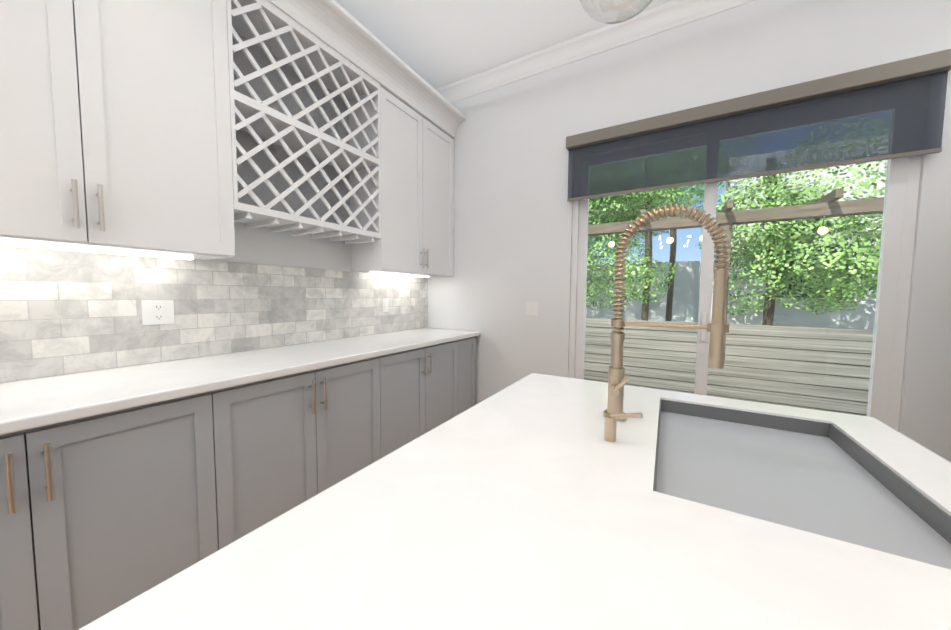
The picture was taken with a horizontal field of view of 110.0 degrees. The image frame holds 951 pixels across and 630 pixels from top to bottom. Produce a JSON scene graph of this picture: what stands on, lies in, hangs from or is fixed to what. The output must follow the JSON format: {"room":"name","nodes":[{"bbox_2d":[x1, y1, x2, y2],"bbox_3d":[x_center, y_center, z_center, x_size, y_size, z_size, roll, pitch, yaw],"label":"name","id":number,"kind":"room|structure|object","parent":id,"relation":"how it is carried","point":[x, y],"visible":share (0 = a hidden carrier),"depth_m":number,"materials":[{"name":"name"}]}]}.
{"room":"kitchen","nodes":[
{"label":"kitchen","id":0,"kind":"room"},
{"bbox_2d":[3,222,419,382],"bbox_3d":[-2.126,-0.402,0.689,0.100,3.200,6.350,2,4,30],"label":"wall","id":1,"kind":"structure","parent":0,"point":[262,246],"depth_m":2.15,"materials":[{"name":"white paint"}]},
{"bbox_2d":[0,0,255,259],"bbox_3d":[-1.507,-0.999,1.162,0.452,1.484,1.092,2,4,30],"label":"upper cabinet","id":2,"kind":"object","parent":1,"relation":"attached to","point":[186,129],"depth_m":1.29,"materials":[{"name":"white wood"}]},
{"bbox_2d":[141,300,174,324],"bbox_3d":[-1.536,-0.013,1.613,0.007,0.118,0.118,2,4,30],"label":"electrical outlet","id":3,"kind":"object","parent":1,"relation":"attached to","point":[155,312],"visible":1,"depth_m":1.61,"materials":[{"name":"white plastic"}]},
{"bbox_2d":[252,0,403,271],"bbox_3d":[-1.006,-1.048,2.029,0.452,1.484,1.068,2,4,30],"label":"upper cabinet","id":4,"kind":"object","parent":1,"relation":"attached to","point":[328,95],"depth_m":2.13,"materials":[{"name":"white wood"}]},
{"bbox_2d":[382,298,388,311],"bbox_3d":[-0.786,-0.086,2.910,0.008,0.118,0.075,2,4,30],"label":"switch plate","id":5,"kind":"object","parent":1,"relation":"attached to","point":[385,304],"visible":1,"depth_m":2.90,"materials":[{"name":"white plastic"}]},
{"bbox_2d":[363,59,464,277],"bbox_3d":[-0.537,-1.094,2.841,0.452,1.484,0.964,2,4,30],"label":"upper cabinet","id":6,"kind":"object","parent":1,"relation":"attached to","point":[431,122],"depth_m":2.84,"materials":[{"name":"white wood"}]},
{"bbox_2d":[335,0,672,88],"bbox_3d":[-0.202,-1.968,-0.499,4.500,0.100,6.570,2,4,30],"label":"ceiling","id":7,"kind":"structure","parent":0,"point":[435,44],"depth_m":2.42,"materials":[{"name":"white paint"}]},
{"bbox_2d":[579,0,653,23],"bbox_3d":[0.239,-1.294,0.227,0.510,1.324,1.080,2,4,30],"label":"chandelier","id":8,"kind":"object","parent":7,"relation":"hanging from","point":[604,21],"visible":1,"depth_m":0.77,"materials":[{"name":"glass"}]},
{"bbox_2d":[427,0,950,461],"bbox_3d":[1.396,-0.478,2.391,4.500,3.200,0.120,2,4,30],"label":"wall","id":9,"kind":"structure","parent":0,"point":[513,210],"depth_m":2.45,"materials":[{"name":"white paint"}]},
{"bbox_2d":[525,302,537,315],"bbox_3d":[0.485,-0.053,2.866,0.115,0.118,0.008,2,4,30],"label":"switch plate","id":10,"kind":"object","parent":9,"relation":"attached to","point":[531,308],"visible":1,"depth_m":2.86,"materials":[{"name":"white plastic"}]},
{"bbox_2d":[435,0,754,102],"bbox_3d":[1.352,-2.010,2.211,4.110,0.119,0.086,2,4,30],"label":"crown molding","id":11,"kind":"structure","parent":9,"relation":"attached to","point":[660,18],"depth_m":2.45,"materials":[{"name":"white paint"}]},
{"bbox_2d":[568,155,921,430],"bbox_3d":[1.583,-0.069,2.296,1.828,2.399,0.098,2,4,30],"label":"sliding glass door","id":12,"kind":"structure","parent":9,"relation":"in","point":[899,214],"depth_m":1.93,"materials":[{"name":"clear glass"}]},
{"bbox_2d":[566,49,950,201],"bbox_3d":[1.549,-1.106,2.148,1.920,0.485,0.083,2,4,30],"label":"roller blind","id":13,"kind":"object","parent":9,"relation":"attached to","point":[892,110],"visible":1,"depth_m":1.99,"materials":[{"name":"grey fabric"}]},
{"bbox_3d":[-0.228,1.326,-0.298,4.500,0.100,6.570,2,4,30],"label":"floor","id":14,"kind":"structure","parent":0,"visible":0},
{"bbox_2d":[0,389,239,629],"bbox_3d":[-1.503,0.740,1.128,0.603,0.874,0.937,2,4,30],"label":"base cabinet","id":15,"kind":"object","parent":14,"relation":"on","point":[122,484],"depth_m":1.08,"materials":[{"name":"grey wood"}]},
{"bbox_2d":[0,329,479,436],"bbox_3d":[-1.025,0.238,1.901,0.643,0.038,3.185,2,4,30],"label":"countertop","id":16,"kind":"structure","parent":15,"relation":"on","point":[38,403],"depth_m":1.35,"materials":[{"name":"white stone"}]},
{"bbox_2d":[236,353,391,537],"bbox_3d":[-1.078,0.698,1.863,0.603,0.874,0.998,2,4,30],"label":"base cabinet","id":17,"kind":"object","parent":14,"relation":"on","point":[298,437],"depth_m":1.66,"materials":[{"name":"grey wood"}]},
{"bbox_2d":[392,341,463,451],"bbox_3d":[-0.637,0.655,2.628,0.603,0.874,1.008,2,4,30],"label":"base cabinet","id":18,"kind":"object","parent":14,"relation":"on","point":[428,384],"depth_m":2.47,"materials":[{"name":"grey wood"}]},
{"bbox_2d":[464,337,475,410],"bbox_3d":[-0.352,0.628,3.122,0.603,0.874,0.369,2,4,30],"label":"base cabinet","id":19,"kind":"object","parent":14,"relation":"on","point":[469,342],"depth_m":3.05,"materials":[{"name":"grey wood"}]},
{"bbox_2d":[79,373,950,629],"bbox_3d":[0.156,0.781,0.302,1.046,0.919,2.155,2,4,30],"label":"kitchen island","id":20,"kind":"object","parent":14,"relation":"on","point":[533,501],"visible":0.98,"depth_m":0.48,"materials":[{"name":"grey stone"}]},
{"bbox_2d":[603,204,729,441],"bbox_3d":[0.446,0.008,0.792,0.274,0.566,0.203,2,4,30],"label":"faucet","id":21,"kind":"object","parent":20,"relation":"on","point":[717,327],"visible":1,"depth_m":0.82,"materials":[{"name":"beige metal"}]},
{"label":"outside","id":22,"kind":"structure","parent":0,"visible":0},
{"bbox_3d":[4.207,1.020,6.549,11.000,0.150,9.725,2,4,30],"label":"patio","id":23,"kind":"object","parent":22,"visible":0},
{"bbox_2d":[584,318,873,415],"bbox_3d":[2.370,0.595,3.323,11.000,1.058,0.500,2,4,30],"label":"fence","id":24,"kind":"object","parent":23,"relation":"on","point":[862,355],"depth_m":2.95,"materials":[{"name":"beige wood"}]},
{"bbox_2d":[588,188,883,323],"bbox_3d":[2.700,-0.056,3.847,7.000,2.299,0.700,2,4,30],"label":"pergola","id":25,"kind":"object","parent":23,"relation":"on","point":[730,220],"depth_m":3.45,"materials":[{"name":"brown wood"}]},
{"bbox_2d":[586,160,886,329],"bbox_3d":[4.895,-0.943,7.599,15.000,3.649,3.830,2,4,30],"label":"building","id":26,"kind":"structure","parent":23,"relation":"on","point":[690,267],"depth_m":5.58,"materials":[{"name":"grey"}]},
{"bbox_2d":[586,160,886,325],"bbox_3d":[3.469,-2.053,6.676,8.921,5.948,4.698,2,4,30],"label":"trees","id":27,"kind":"object","parent":23,"relation":"on","point":[628,200],"depth_m":4.48,"materials":[{"name":"green plant"}]}
]}

